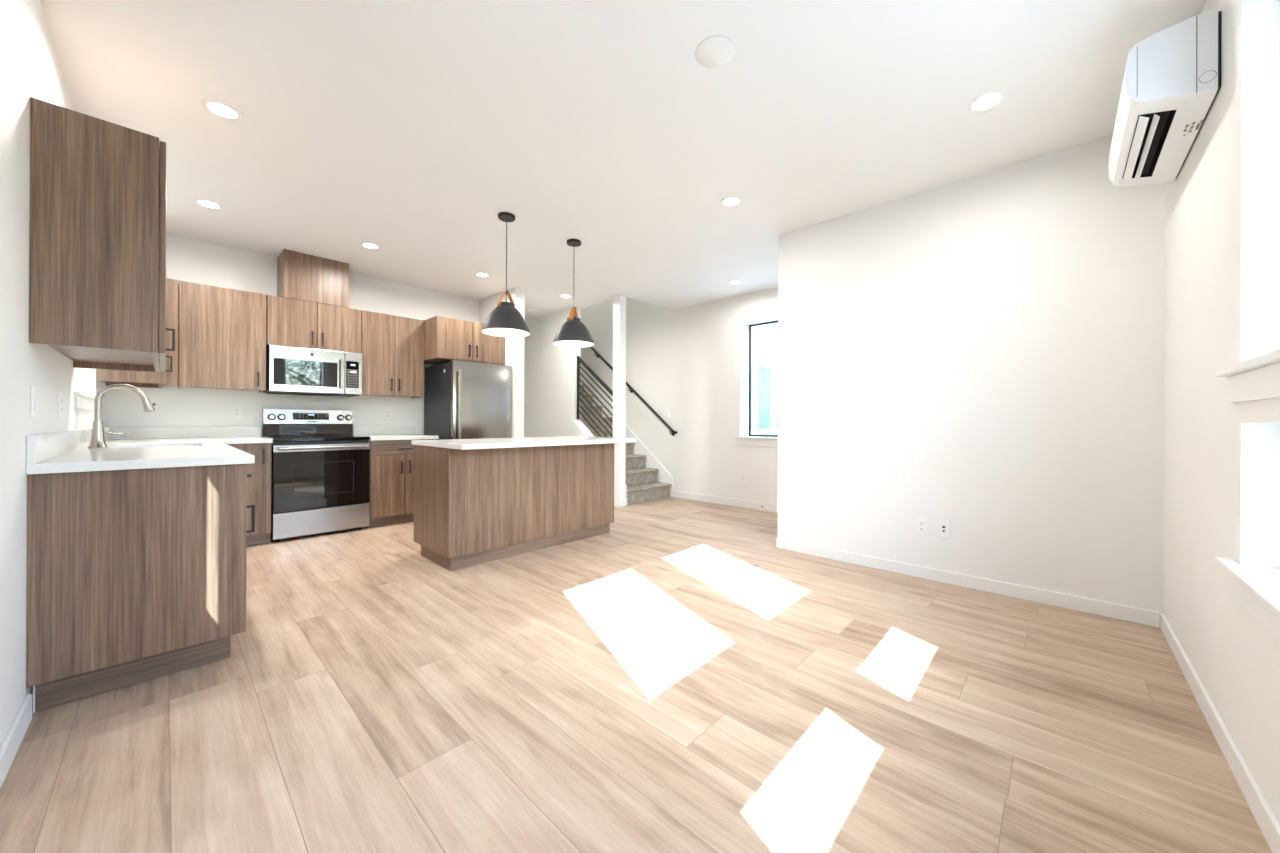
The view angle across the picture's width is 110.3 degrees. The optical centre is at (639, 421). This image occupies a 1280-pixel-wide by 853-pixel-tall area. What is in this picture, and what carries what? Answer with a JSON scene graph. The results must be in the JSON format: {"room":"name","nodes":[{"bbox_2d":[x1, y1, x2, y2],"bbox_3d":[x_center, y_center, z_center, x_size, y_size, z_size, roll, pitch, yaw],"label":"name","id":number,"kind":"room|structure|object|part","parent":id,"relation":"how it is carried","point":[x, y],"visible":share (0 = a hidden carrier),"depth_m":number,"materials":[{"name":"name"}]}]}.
{"room":"open-plan kitchen","nodes":[
{"label":"open-plan kitchen","id":0,"kind":"room"},
{"bbox_2d":[0,0,105,746],"bbox_3d":[-2.958,-0.278,2.207,8.465,2.700,0.160,0,0,43],"label":"wall","id":1,"kind":"structure","parent":0,"point":[29,64],"depth_m":1.49,"materials":[{"name":"white paint"}]},
{"bbox_2d":[0,694,31,788],"bbox_3d":[-1.068,1.031,0.542,3.105,0.092,0.013,0,0,43],"label":"baseboard","id":2,"kind":"structure","parent":1,"relation":"attached to","point":[9,748],"depth_m":1.43,"materials":[{"name":"white paint"}]},
{"bbox_2d":[30,386,36,417],"bbox_3d":[-2.244,-0.072,1.650,0.070,0.115,0.009,0,0,43],"label":"light switch","id":3,"kind":"object","parent":1,"relation":"attached to","point":[33,390],"visible":1,"depth_m":1.64,"materials":[{"name":"white plastic"}]},
{"bbox_2d":[58,392,61,416],"bbox_3d":[-2.685,-0.077,2.064,0.070,0.115,0.008,0,0,43],"label":"wall outlet","id":4,"kind":"object","parent":1,"relation":"attached to","point":[59,393],"visible":1,"depth_m":2.04,"materials":[{"name":"white plastic"}]},
{"bbox_2d":[74,391,94,410],"bbox_3d":[-3.465,-0.120,2.745,1.110,0.094,0.110,0,0,43],"label":"trim","id":5,"kind":"structure","parent":1,"relation":"attached to","point":[82,400],"depth_m":2.57,"materials":[{"name":"white paint"}]},
{"bbox_2d":[29,97,174,372],"bbox_3d":[-2.477,-0.727,2.123,1.120,0.885,0.372,0,0,43],"label":"upper cabinet","id":6,"kind":"object","parent":1,"relation":"attached to","point":[97,280],"visible":1,"depth_m":1.72,"materials":[{"name":"brown wood"}]},
{"bbox_3d":[-2.185,-0.726,2.040,0.536,0.881,0.019,0,0,43],"label":"door","id":7,"kind":"part","parent":6,"relation":"part of","materials":[{"name":"brown wood"}]},
{"bbox_3d":[-2.585,-0.727,2.416,0.552,0.881,0.019,0,0,43],"label":"door","id":8,"kind":"part","parent":6,"relation":"part of","materials":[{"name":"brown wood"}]},
{"bbox_3d":[-2.727,-0.475,2.587,0.011,0.128,0.038,0,0,43],"label":"handle","id":9,"kind":"part","parent":6,"relation":"part of","materials":[{"name":"black metal"}]},
{"bbox_2d":[96,356,172,387],"bbox_3d":[-3.970,-0.731,3.527,0.719,0.885,0.372,0,0,43],"label":"upper cabinet","id":10,"kind":"object","parent":1,"relation":"attached to","point":[134,378],"visible":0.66,"depth_m":3.30,"materials":[{"name":"brown wood"}]},
{"bbox_3d":[-3.740,-0.730,3.503,0.344,0.881,0.019,0,0,43],"label":"door","id":11,"kind":"part","parent":10,"relation":"part of","materials":[{"name":"brown wood"}]},
{"bbox_3d":[-3.823,-0.468,3.618,0.011,0.128,0.038,0,0,43],"label":"handle","id":12,"kind":"part","parent":10,"relation":"part of","materials":[{"name":"black metal"}]},
{"bbox_2d":[105,234,478,436],"bbox_3d":[-3.321,-0.276,4.861,0.160,2.700,3.210,0,0,43],"label":"wall","id":13,"kind":"structure","parent":0,"point":[187,260],"depth_m":4.28,"materials":[{"name":"white paint"}]},
{"bbox_2d":[166,278,266,391],"bbox_3d":[-3.771,-0.730,3.981,0.386,0.885,0.635,0,0,43],"label":"upper cabinet","id":14,"kind":"object","parent":13,"relation":"attached to","point":[222,331],"depth_m":3.86,"materials":[{"name":"brown wood"}]},
{"bbox_3d":[-3.859,-0.730,3.675,0.019,0.885,0.067,0,0,43],"label":"cabinet filler","id":15,"kind":"part","parent":14,"relation":"part of","materials":[{"name":"brown wood"}]},
{"bbox_2d":[232,406,241,417],"bbox_3d":[-3.813,-0.090,4.216,0.008,0.115,0.070,0,0,43],"label":"wall outlet","id":16,"kind":"object","parent":13,"relation":"attached to","point":[236,410],"visible":1,"depth_m":4.21,"materials":[{"name":"white plastic"}]},
{"bbox_2d":[235,408,239,415],"bbox_3d":[-3.811,-0.090,4.214,0.002,0.068,0.034,0,0,43],"label":"receptacle","id":17,"kind":"object","parent":16,"relation":"attached to","point":[237,410],"depth_m":4.22,"materials":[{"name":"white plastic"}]},
{"bbox_2d":[266,295,360,352],"bbox_3d":[-3.290,-0.941,4.492,0.386,0.458,0.761,0,0,43],"label":"upper cabinet","id":18,"kind":"object","parent":13,"relation":"attached to","point":[289,322],"visible":0.92,"depth_m":4.36,"materials":[{"name":"brown wood"}]},
{"bbox_3d":[-3.313,-0.941,4.253,0.019,0.454,0.374,0,0,43],"label":"door","id":19,"kind":"part","parent":18,"relation":"part of","materials":[{"name":"brown wood"}]},
{"bbox_2d":[263,344,361,396],"bbox_3d":[-3.272,-0.486,4.477,0.433,0.445,0.747,0,0,43],"label":"microwave","id":20,"kind":"object","parent":18,"relation":"attached to","point":[290,370],"visible":0.99,"depth_m":4.32,"materials":[{"name":"silver metal"}]},
{"bbox_3d":[-3.203,-0.466,4.285,0.003,0.242,0.500,0,0,43],"label":"door glass","id":21,"kind":"part","parent":20,"relation":"part of","materials":[{"name":"black glass"}]},
{"bbox_3d":[-2.999,-0.480,4.477,0.035,0.290,0.026,0,0,43],"label":"door handle","id":22,"kind":"part","parent":20,"relation":"part of","materials":[{"name":"silver metal"}]},
{"bbox_2d":[348,369,356,386],"bbox_3d":[-2.942,-0.446,4.559,0.001,0.172,0.084,0,0,43],"label":"keypad","id":23,"kind":"object","parent":20,"relation":"attached to","point":[352,373],"depth_m":4.56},
{"bbox_2d":[277,249,348,307],"bbox_3d":[-3.300,-1.398,4.508,0.349,0.455,0.532,0,0,43],"label":"chase","id":24,"kind":"object","parent":18,"relation":"on","point":[300,276],"visible":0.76,"depth_m":4.37,"materials":[{"name":"brown wood"}]},
{"bbox_3d":[-3.054,-0.940,4.530,0.019,0.454,0.373,0,0,43],"label":"door","id":25,"kind":"part","parent":18,"relation":"part of","materials":[{"name":"brown wood"}]},
{"bbox_2d":[353,426,415,434],"bbox_3d":[-2.933,0.103,5.141,0.020,0.102,0.648,0,0,43],"label":"backsplash","id":26,"kind":"structure","parent":13,"relation":"attached to","point":[357,430],"depth_m":5.12,"materials":[{"name":"white stone"}]},
{"bbox_2d":[385,409,390,418],"bbox_3d":[-2.920,-0.087,5.165,0.008,0.115,0.070,0,0,43],"label":"wall outlet","id":27,"kind":"object","parent":13,"relation":"attached to","point":[387,411],"visible":1,"depth_m":5.16,"materials":[{"name":"white plastic"}]},
{"bbox_2d":[361,310,423,397],"bbox_3d":[-2.812,-0.725,5.001,0.386,0.885,0.635,0,0,43],"label":"upper cabinet","id":28,"kind":"object","parent":13,"relation":"attached to","point":[392,346],"visible":0.94,"depth_m":4.87,"materials":[{"name":"brown wood"}]},
{"bbox_3d":[-2.811,-0.725,4.788,0.019,0.881,0.317,0,0,43],"label":"door","id":29,"kind":"part","parent":28,"relation":"part of","materials":[{"name":"brown wood"}]},
{"bbox_3d":[-2.594,-0.724,5.019,0.019,0.881,0.304,0,0,43],"label":"door","id":30,"kind":"part","parent":28,"relation":"part of","materials":[{"name":"brown wood"}]},
{"bbox_2d":[424,316,504,364],"bbox_3d":[-2.184,-0.933,5.423,0.722,0.461,0.834,0,0,43],"label":"upper cabinet","id":31,"kind":"object","parent":13,"relation":"attached to","point":[446,339],"visible":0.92,"depth_m":5.11,"materials":[{"name":"brown wood"}]},
{"bbox_3d":[-2.100,-0.934,5.055,0.019,0.457,0.408,0,0,43],"label":"door","id":32,"kind":"part","parent":31,"relation":"part of","materials":[{"name":"brown wood"}]},
{"bbox_3d":[-1.814,-0.932,5.359,0.019,0.457,0.416,0,0,43],"label":"door","id":33,"kind":"part","parent":31,"relation":"part of","materials":[{"name":"brown wood"}]},
{"bbox_2d":[479,287,524,437],"bbox_3d":[-2.275,-0.270,6.170,2.230,2.700,0.130,0,0,43],"label":"wall","id":34,"kind":"structure","parent":0,"point":[514,346],"depth_m":5.42,"materials":[{"name":"white paint"}]},
{"bbox_2d":[524,308,580,436],"bbox_3d":[-1.952,-0.268,7.338,2.900,2.700,0.115,0,0,43],"label":"wall","id":35,"kind":"structure","parent":0,"point":[546,364],"depth_m":6.75,"materials":[{"name":"white paint"}]},
{"bbox_2d":[569,308,574,421],"bbox_3d":[-0.969,-0.805,6.332,0.110,1.620,0.008,0,0,43],"label":"trim","id":36,"kind":"structure","parent":35,"relation":"attached to","point":[571,349],"depth_m":6.33,"materials":[{"name":"white paint"}]},
{"bbox_2d":[614,485,626,506],"bbox_3d":[-1.251,0.949,6.673,2.838,0.270,0.141,0,0,43],"label":"baseboard","id":37,"kind":"structure","parent":35,"relation":"attached to","point":[622,502],"depth_m":5.71,"materials":[{"name":"white paint"}]},
{"bbox_2d":[40,0,1205,320],"bbox_3d":[-1.028,-1.768,4.256,8.465,0.300,5.780,0,0,43],"label":"ceiling","id":38,"kind":"structure","parent":0,"point":[406,128],"depth_m":2.34,"materials":[{"name":"white paint"}]},
{"bbox_2d":[194,199,222,208],"bbox_3d":[-3.224,-1.624,3.331,0.156,0.008,0.156,0,0,43],"label":"recessed light","id":39,"kind":"object","parent":38,"relation":"in","point":[203,202],"visible":1,"depth_m":3.32,"materials":[{"name":"white plastic"}]},
{"bbox_2d":[198,201,218,207],"bbox_3d":[-3.224,-1.626,3.331,0.113,0.002,0.113,0,0,43],"label":"diffuser","id":40,"kind":"object","parent":39,"relation":"attached to","point":[209,204],"depth_m":3.33,"materials":[{"name":"white plastic"}]},
{"bbox_2d":[202,99,241,120],"bbox_3d":[-2.177,-1.621,2.323,0.156,0.008,0.156,0,0,43],"label":"recessed light","id":41,"kind":"object","parent":38,"relation":"in","point":[218,108],"visible":1,"depth_m":2.32,"materials":[{"name":"white plastic"}]},
{"bbox_2d":[207,103,236,117],"bbox_3d":[-2.177,-1.623,2.323,0.113,0.002,0.113,0,0,43],"label":"diffuser","id":42,"kind":"object","parent":41,"relation":"attached to","point":[221,110],"depth_m":2.32,"materials":[{"name":"white plastic"}]},
{"bbox_2d":[361,242,379,248],"bbox_3d":[-2.488,-1.620,4.113,0.156,0.008,0.156,0,0,43],"label":"recessed light","id":43,"kind":"object","parent":38,"relation":"in","point":[368,245],"visible":1,"depth_m":4.10,"materials":[{"name":"white plastic"}]},
{"bbox_2d":[363,244,376,247],"bbox_3d":[-2.488,-1.622,4.113,0.113,0.002,0.113,0,0,43],"label":"diffuser","id":44,"kind":"object","parent":43,"relation":"attached to","point":[364,245],"depth_m":4.10,"materials":[{"name":"white plastic"}]},
{"bbox_2d":[475,272,489,276],"bbox_3d":[-1.737,-1.616,4.911,0.156,0.008,0.156,0,0,43],"label":"recessed light","id":45,"kind":"object","parent":38,"relation":"in","point":[480,274],"visible":1,"depth_m":4.90,"materials":[{"name":"white plastic"}]},
{"bbox_2d":[482,212,529,336],"bbox_3d":[-1.051,-1.157,3.506,0.366,0.922,0.366,0,0,43],"label":"pendant lamp","id":46,"kind":"object","parent":38,"relation":"hanging from","point":[505,320],"visible":1,"depth_m":3.44,"materials":[{"name":"black metal"}]},
{"bbox_3d":[-1.052,-0.813,3.506,0.366,0.231,0.366,0,0,43],"label":"lamp shade","id":47,"kind":"part","parent":46,"relation":"part of","materials":[{"name":"grey paint"}]},
{"bbox_3d":[-1.051,-1.269,3.506,0.006,0.660,0.006,0,0,-24],"label":"cord","id":48,"kind":"part","parent":46,"relation":"part of","materials":[{"name":"black metal"}]},
{"bbox_2d":[528,308,537,312],"bbox_3d":[-1.547,-1.595,6.432,0.140,0.044,0.140,0,0,43],"label":"smoke detector","id":49,"kind":"object","parent":38,"relation":"attached to","point":[531,310],"visible":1,"depth_m":6.39,"materials":[{"name":"white plastic"}]},
{"bbox_2d":[560,294,571,297],"bbox_3d":[-0.954,-1.612,5.737,0.156,0.008,0.156,0,0,43],"label":"recessed light","id":50,"kind":"object","parent":38,"relation":"in","point":[562,295],"visible":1,"depth_m":5.74,"materials":[{"name":"white plastic"}]},
{"bbox_2d":[553,239,593,347],"bbox_3d":[-0.594,-1.155,4.002,0.366,0.922,0.366,0,0,43],"label":"pendant lamp","id":51,"kind":"object","parent":38,"relation":"hanging from","point":[573,333],"visible":1,"depth_m":3.93,"materials":[{"name":"black metal"}]},
{"bbox_3d":[-0.596,-0.810,4.002,0.366,0.231,0.366,0,0,43],"label":"lamp shade","id":52,"kind":"part","parent":51,"relation":"part of","materials":[{"name":"grey paint"}]},
{"bbox_3d":[-0.594,-1.267,4.002,0.006,0.660,0.006,0,0,-24],"label":"cord","id":53,"kind":"part","parent":51,"relation":"part of","materials":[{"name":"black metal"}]},
{"bbox_2d":[695,35,734,67],"bbox_3d":[0.329,-1.611,1.949,0.172,0.010,0.172,0,0,43],"label":"cover plate","id":54,"kind":"object","parent":38,"relation":"attached to","point":[716,51],"visible":1,"depth_m":1.94,"materials":[{"name":"white plastic"}]},
{"bbox_2d":[720,196,741,206],"bbox_3d":[0.666,-1.609,3.260,0.156,0.008,0.156,0,0,43],"label":"recessed light","id":55,"kind":"object","parent":38,"relation":"in","point":[729,201],"visible":1,"depth_m":3.26,"materials":[{"name":"white plastic"}]},
{"bbox_2d":[723,198,738,204],"bbox_3d":[0.666,-1.611,3.260,0.113,0.002,0.113,0,0,43],"label":"diffuser","id":56,"kind":"object","parent":55,"relation":"attached to","point":[726,201],"depth_m":3.26,"materials":[{"name":"white plastic"}]},
{"bbox_2d":[729,280,742,284],"bbox_3d":[1.102,-1.605,5.138,0.156,0.008,0.156,0,0,43],"label":"recessed light","id":57,"kind":"object","parent":38,"relation":"in","point":[734,282],"visible":1,"depth_m":5.14,"materials":[{"name":"white plastic"}]},
{"bbox_2d":[968,90,1006,112],"bbox_3d":[1.744,-1.606,2.241,0.156,0.008,0.156,0,0,43],"label":"recessed light","id":58,"kind":"object","parent":38,"relation":"in","point":[987,101],"visible":1,"depth_m":2.24,"materials":[{"name":"white plastic"}]},
{"bbox_2d":[973,94,1000,109],"bbox_3d":[1.744,-1.608,2.241,0.113,0.002,0.113,0,0,43],"label":"diffuser","id":59,"kind":"object","parent":58,"relation":"attached to","point":[987,101],"depth_m":2.24,"materials":[{"name":"white plastic"}]},
{"bbox_2d":[0,497,1271,852],"bbox_3d":[-1.039,1.142,4.252,8.465,0.120,5.780,0,0,43],"label":"floor","id":60,"kind":"structure","parent":0,"point":[676,678],"depth_m":1.62,"materials":[{"name":"brown wood"}]},
{"bbox_2d":[26,464,254,712],"bbox_3d":[-3.064,0.630,2.843,2.982,0.884,0.626,0,0,43],"label":"base cabinet","id":61,"kind":"object","parent":60,"relation":"on","point":[134,576],"visible":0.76,"depth_m":1.78,"materials":[{"name":"brown wood"}]},
{"bbox_2d":[26,426,272,474],"bbox_3d":[-2.933,0.118,2.961,3.009,0.138,0.974,0,0,43],"label":"countertop","id":62,"kind":"structure","parent":61,"relation":"on","point":[143,447],"depth_m":2.16,"materials":[{"name":"white stone"}]},
{"bbox_2d":[88,384,155,447],"bbox_3d":[-3.047,-0.036,2.624,0.074,0.371,0.260,0,0,32],"label":"kitchen faucet","id":63,"kind":"object","parent":62,"relation":"on","point":[98,435],"visible":1,"depth_m":2.55,"materials":[{"name":"silver metal"}]},
{"bbox_3d":[-3.053,0.072,2.596,0.028,0.024,0.097,0,0,43],"label":"lever","id":64,"kind":"part","parent":63,"relation":"part of","materials":[{"name":"silver metal"}]},
{"bbox_3d":[-3.043,-0.113,2.617,0.029,0.216,0.205,0,0,38],"label":"spout","id":65,"kind":"part","parent":63,"relation":"part of","materials":[{"name":"silver metal"}]},
{"bbox_3d":[-1.828,0.456,2.086,0.011,0.128,0.038,0,0,43],"label":"handle","id":66,"kind":"part","parent":61,"relation":"part of","materials":[{"name":"black metal"}]},
{"bbox_2d":[227,443,271,546],"bbox_3d":[-3.575,0.630,3.967,0.696,0.884,0.382,0,0,43],"label":"base cabinet","id":67,"kind":"object","parent":60,"relation":"on","point":[259,484],"visible":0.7,"depth_m":3.84,"materials":[{"name":"brown wood"}]},
{"bbox_3d":[-3.243,0.298,3.839,0.038,0.128,0.011,0,0,43],"label":"handle","id":68,"kind":"part","parent":67,"relation":"part of","materials":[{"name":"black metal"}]},
{"bbox_2d":[262,409,369,541],"bbox_3d":[-3.165,0.476,4.370,0.714,1.196,0.754,0,0,43],"label":"oven range","id":69,"kind":"object","parent":60,"relation":"on","point":[320,470],"visible":0.98,"depth_m":4.21,"materials":[{"name":"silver metal"}]},
{"bbox_3d":[-3.397,-0.049,4.591,0.070,0.148,0.750,0,0,43],"label":"control panel","id":70,"kind":"part","parent":69,"relation":"part of","materials":[{"name":"silver metal"}]},
{"bbox_2d":[265,435,369,441],"bbox_3d":[-3.165,0.163,4.372,0.600,0.031,0.754,0,0,43],"label":"cooktop","id":71,"kind":"object","parent":69,"relation":"in","point":[276,438],"depth_m":4.27,"materials":[{"name":"black glass"}]},
{"bbox_3d":[-2.967,0.926,4.181,0.038,0.227,0.750,0,0,43],"label":"storage drawer","id":72,"kind":"part","parent":69,"relation":"part of","materials":[{"name":"silver metal"}]},
{"bbox_3d":[-2.965,0.508,4.182,0.038,0.592,0.750,0,0,43],"label":"oven door","id":73,"kind":"part","parent":69,"relation":"part of","materials":[{"name":"glass"}]},
{"bbox_3d":[-2.950,0.538,4.167,0.004,0.528,0.742,0,0,43],"label":"door glass","id":74,"kind":"part","parent":69,"relation":"part of","materials":[{"name":"black glass"}]},
{"bbox_3d":[-2.925,0.239,4.146,0.058,0.027,0.690,0,0,43],"label":"door handle","id":75,"kind":"part","parent":69,"relation":"part of","materials":[{"name":"silver metal"}]},
{"bbox_2d":[365,439,435,527],"bbox_3d":[-2.700,0.634,4.897,0.696,0.884,0.651,0,0,43],"label":"base cabinet","id":76,"kind":"object","parent":60,"relation":"on","point":[391,502],"visible":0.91,"depth_m":4.60,"materials":[{"name":"brown wood"}]},
{"bbox_3d":[-2.590,0.660,4.575,0.019,0.628,0.313,0,0,43],"label":"door","id":77,"kind":"part","parent":76,"relation":"part of","materials":[{"name":"brown wood"}]},
{"bbox_2d":[353,426,438,440],"bbox_3d":[-2.698,0.121,4.907,0.684,0.138,0.666,0,0,43],"label":"countertop","id":78,"kind":"structure","parent":76,"relation":"on","point":[374,432],"depth_m":4.98,"materials":[{"name":"white stone"}]},
{"bbox_3d":[-2.477,0.267,4.693,0.019,0.145,0.637,0,0,43],"label":"drawer","id":79,"kind":"part","parent":76,"relation":"part of","materials":[{"name":"brown wood"}]},
{"bbox_3d":[-2.370,0.661,4.809,0.019,0.628,0.318,0,0,43],"label":"door","id":80,"kind":"part","parent":76,"relation":"part of","materials":[{"name":"brown wood"}]},
{"bbox_2d":[424,360,511,439],"bbox_3d":[-2.063,0.202,5.371,0.875,1.755,0.720,0,0,43],"label":"refrigerator","id":81,"kind":"object","parent":60,"relation":"on","point":[463,399],"visible":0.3,"depth_m":5.09,"materials":[{"name":"silver metal"}]},
{"bbox_3d":[-1.977,-0.151,4.869,0.063,0.860,0.028,0,0,43],"label":"door handle","id":82,"kind":"part","parent":81,"relation":"part of","materials":[{"name":"silver metal"}]},
{"bbox_3d":[-1.810,-0.106,5.134,0.072,1.132,0.720,0,0,43],"label":"fresh food door","id":83,"kind":"part","parent":81,"relation":"part of","materials":[{"name":"silver metal"}]},
{"bbox_2d":[414,443,613,570],"bbox_3d":[-1.062,0.639,4.008,0.700,0.884,1.621,0,0,43],"label":"kitchen island","id":84,"kind":"object","parent":60,"relation":"on","point":[472,507],"visible":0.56,"depth_m":3.55,"materials":[{"name":"brown wood"}]},
{"bbox_3d":[-1.601,0.587,3.416,0.649,0.784,0.018,0,0,43],"label":"panel","id":85,"kind":"part","parent":84,"relation":"part of","materials":[{"name":"brown wood"}]},
{"bbox_2d":[412,436,635,449],"bbox_3d":[-0.952,0.176,3.959,0.908,0.037,1.715,0,0,43],"label":"island countertop","id":86,"kind":"structure","parent":84,"relation":"on","point":[484,443],"depth_m":3.59,"materials":[{"name":"white stone"}]},
{"bbox_2d":[613,295,625,498],"bbox_3d":[-0.268,-0.263,5.754,0.125,2.700,0.115,0,0,43],"label":"column","id":87,"kind":"structure","parent":60,"relation":"on","point":[619,301],"depth_m":5.71,"materials":[{"name":"white paint"}]},
{"bbox_2d":[580,384,671,504],"bbox_3d":[-1.130,-0.265,7.290,3.492,2.702,0.935,0,0,43],"label":"staircase","id":88,"kind":"structure","parent":60,"relation":"on","point":[641,482],"depth_m":6.51,"materials":[{"name":"carpet"}]},
{"bbox_2d":[580,288,777,503],"bbox_3d":[0.059,-1.560,7.022,6.260,5.300,0.260,0,0,43],"label":"wall","id":89,"kind":"structure","parent":0,"point":[692,363],"depth_m":6.18,"materials":[{"name":"white paint"}]},
{"bbox_2d":[580,374,672,496],"bbox_3d":[-0.811,-0.435,7.646,3.540,3.046,0.015,0,0,43],"label":"trim","id":90,"kind":"structure","parent":89,"relation":"attached to","point":[663,476],"depth_m":6.86,"materials":[{"name":"white paint"}]},
{"bbox_2d":[590,346,676,435],"bbox_3d":[-0.699,-1.126,7.495,3.332,2.664,0.085,0,0,43],"label":"wall handrail","id":91,"kind":"object","parent":89,"relation":"attached to","point":[598,355],"visible":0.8,"depth_m":6.76,"materials":[{"name":"black metal"}]},
{"bbox_2d":[666,410,669,417],"bbox_3d":[0.406,-0.110,6.503,0.070,0.115,0.009,0,0,43],"label":"light switch","id":92,"kind":"object","parent":89,"relation":"attached to","point":[667,411],"visible":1,"depth_m":6.50,"materials":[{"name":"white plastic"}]},
{"bbox_2d":[672,490,777,512],"bbox_3d":[1.304,1.042,5.651,2.300,0.102,0.013,0,0,43],"label":"baseboard","id":93,"kind":"structure","parent":89,"relation":"attached to","point":[769,507],"depth_m":5.80,"materials":[{"name":"white paint"}]},
{"bbox_2d":[741,473,745,482],"bbox_3d":[1.306,0.718,5.653,0.070,0.115,0.008,0,0,43],"label":"wall outlet","id":94,"kind":"object","parent":89,"relation":"attached to","point":[743,476],"visible":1,"depth_m":5.64,"materials":[{"name":"white plastic"}]},
{"bbox_2d":[735,436,777,446],"bbox_3d":[1.668,0.249,5.363,1.137,0.114,0.120,0,0,43],"label":"trim","id":95,"kind":"structure","parent":89,"relation":"attached to","point":[742,440],"depth_m":5.50,"materials":[{"name":"white paint"}]},
{"bbox_2d":[749,320,777,436],"bbox_3d":[1.811,-0.535,5.513,1.017,1.460,0.030,0,0,43],"label":"window","id":96,"kind":"structure","parent":89,"relation":"in","point":[771,322],"depth_m":5.84,"materials":[{"name":"black metal"}]},
{"bbox_2d":[777,134,1164,613],"bbox_3d":[2.087,-0.258,3.098,2.335,2.700,0.130,0,0,43],"label":"wall","id":97,"kind":"structure","parent":0,"point":[987,348],"depth_m":2.85,"materials":[{"name":"white paint"}]},
{"bbox_2d":[916,517,927,534],"bbox_3d":[1.967,0.730,3.110,0.070,0.115,0.008,0,0,43],"label":"wall outlet","id":98,"kind":"object","parent":97,"relation":"attached to","point":[921,523],"visible":1,"depth_m":3.11,"materials":[{"name":"white plastic"}]},
{"bbox_2d":[919,521,924,530],"bbox_3d":[1.966,0.730,3.108,0.034,0.068,0.002,0,0,43],"label":"receptacle","id":99,"kind":"object","parent":98,"relation":"attached to","point":[921,523],"depth_m":3.11,"materials":[{"name":"white plastic"}]},
{"bbox_2d":[938,520,949,537],"bbox_3d":[2.061,0.730,3.022,0.070,0.115,0.008,0,0,43],"label":"outlet","id":100,"kind":"object","parent":97,"relation":"attached to","point":[943,526],"visible":1,"depth_m":3.02,"materials":[{"name":"white plastic"}]},
{"bbox_2d":[777,538,1159,627],"bbox_3d":[1.970,1.051,3.103,2.162,0.082,0.013,0,0,43],"label":"baseboard","id":101,"kind":"structure","parent":97,"relation":"attached to","point":[1097,607],"depth_m":2.84,"materials":[{"name":"white paint"}]},
{"bbox_2d":[1164,0,1279,822],"bbox_3d":[1.478,-0.263,0.863,0.160,2.700,3.960,0,0,43],"label":"wall","id":102,"kind":"structure","parent":0,"point":[1222,230],"depth_m":1.46,"materials":[{"name":"white paint"}]},
{"bbox_2d":[1108,9,1220,185],"bbox_3d":[2.194,-1.286,1.903,0.224,0.285,0.811,0,0,43],"label":"air conditioner","id":103,"kind":"object","parent":102,"relation":"attached to","point":[1171,83],"visible":1,"depth_m":1.66,"materials":[{"name":"white plastic"}]},
{"bbox_2d":[1160,613,1279,852],"bbox_3d":[1.410,1.046,0.920,0.013,0.082,3.934,0,0,43],"label":"baseboard","id":104,"kind":"structure","parent":102,"relation":"attached to","point":[1260,808],"depth_m":1.40,"materials":[{"name":"white paint"}]},
{"bbox_2d":[1215,556,1279,642],"bbox_3d":[1.615,0.487,1.087,0.125,0.109,0.880,0,0,43],"label":"trim","id":105,"kind":"structure","parent":102,"relation":"attached to","point":[1262,602],"depth_m":1.22,"materials":[{"name":"white paint"}]},
{"bbox_2d":[1215,349,1279,402],"bbox_3d":[1.617,-0.116,1.088,0.125,0.109,0.880,0,0,43],"label":"trim","id":106,"kind":"structure","parent":102,"relation":"attached to","point":[1256,378],"depth_m":1.22,"materials":[{"name":"white paint"}]},
{"bbox_3d":[-0.607,0.546,6.070,0.800,1.080,0.105,0,0,43],"label":"wall","id":107,"kind":"structure","parent":0,"visible":0},
{"bbox_2d":[570,418,594,436],"bbox_3d":[-0.636,0.333,6.098,0.880,0.773,0.145,0,0,43],"label":"trim","id":108,"kind":"structure","parent":107,"relation":"attached to","point":[578,426],"depth_m":6.24,"materials":[{"name":"white paint"}]},
{"bbox_2d":[577,356,612,436],"bbox_3d":[-0.604,-0.189,6.071,0.784,1.489,0.040,0,0,43],"label":"stair railing","id":109,"kind":"object","parent":108,"relation":"on","point":[579,360],"visible":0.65,"depth_m":6.12,"materials":[{"name":"black metal"}]},
{"bbox_3d":[-0.875,-0.477,6.328,0.037,0.895,0.028,0,0,43],"label":"post","id":110,"kind":"part","parent":109,"relation":"part of","materials":[{"name":"black metal"}]},
{"bbox_3d":[-0.602,-0.618,6.071,0.782,0.632,0.040,0,0,43],"label":"rail","id":111,"kind":"part","parent":109,"relation":"part of","materials":[{"name":"black metal"}]},
{"label":"outside","id":112,"kind":"structure","parent":0,"visible":0},
{"bbox_3d":[-0.006,1.630,-0.002,120.000,0.100,120.000,0,0,43],"label":"ground","id":113,"kind":"structure","parent":112,"visible":0},
{"bbox_2d":[751,323,777,434],"bbox_3d":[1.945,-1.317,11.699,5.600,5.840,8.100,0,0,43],"label":"house","id":114,"kind":"structure","parent":113,"relation":"on","point":[764,390],"depth_m":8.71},
{"bbox_3d":[1.883,-0.452,8.115,0.018,1.200,0.600,0,0,43],"label":"pane","id":115,"kind":"part","parent":114,"relation":"part of","materials":[{"name":"clear glass"}]},
{"bbox_3d":[2.397,-0.449,8.662,0.018,1.200,0.580,0,0,43],"label":"pane","id":116,"kind":"part","parent":114,"relation":"part of","materials":[{"name":"clear glass"}]},
{"bbox_3d":[2.911,-0.446,9.208,0.018,1.200,0.600,0,0,43],"label":"pane","id":117,"kind":"part","parent":114,"relation":"part of","materials":[{"name":"clear glass"}]}
]}

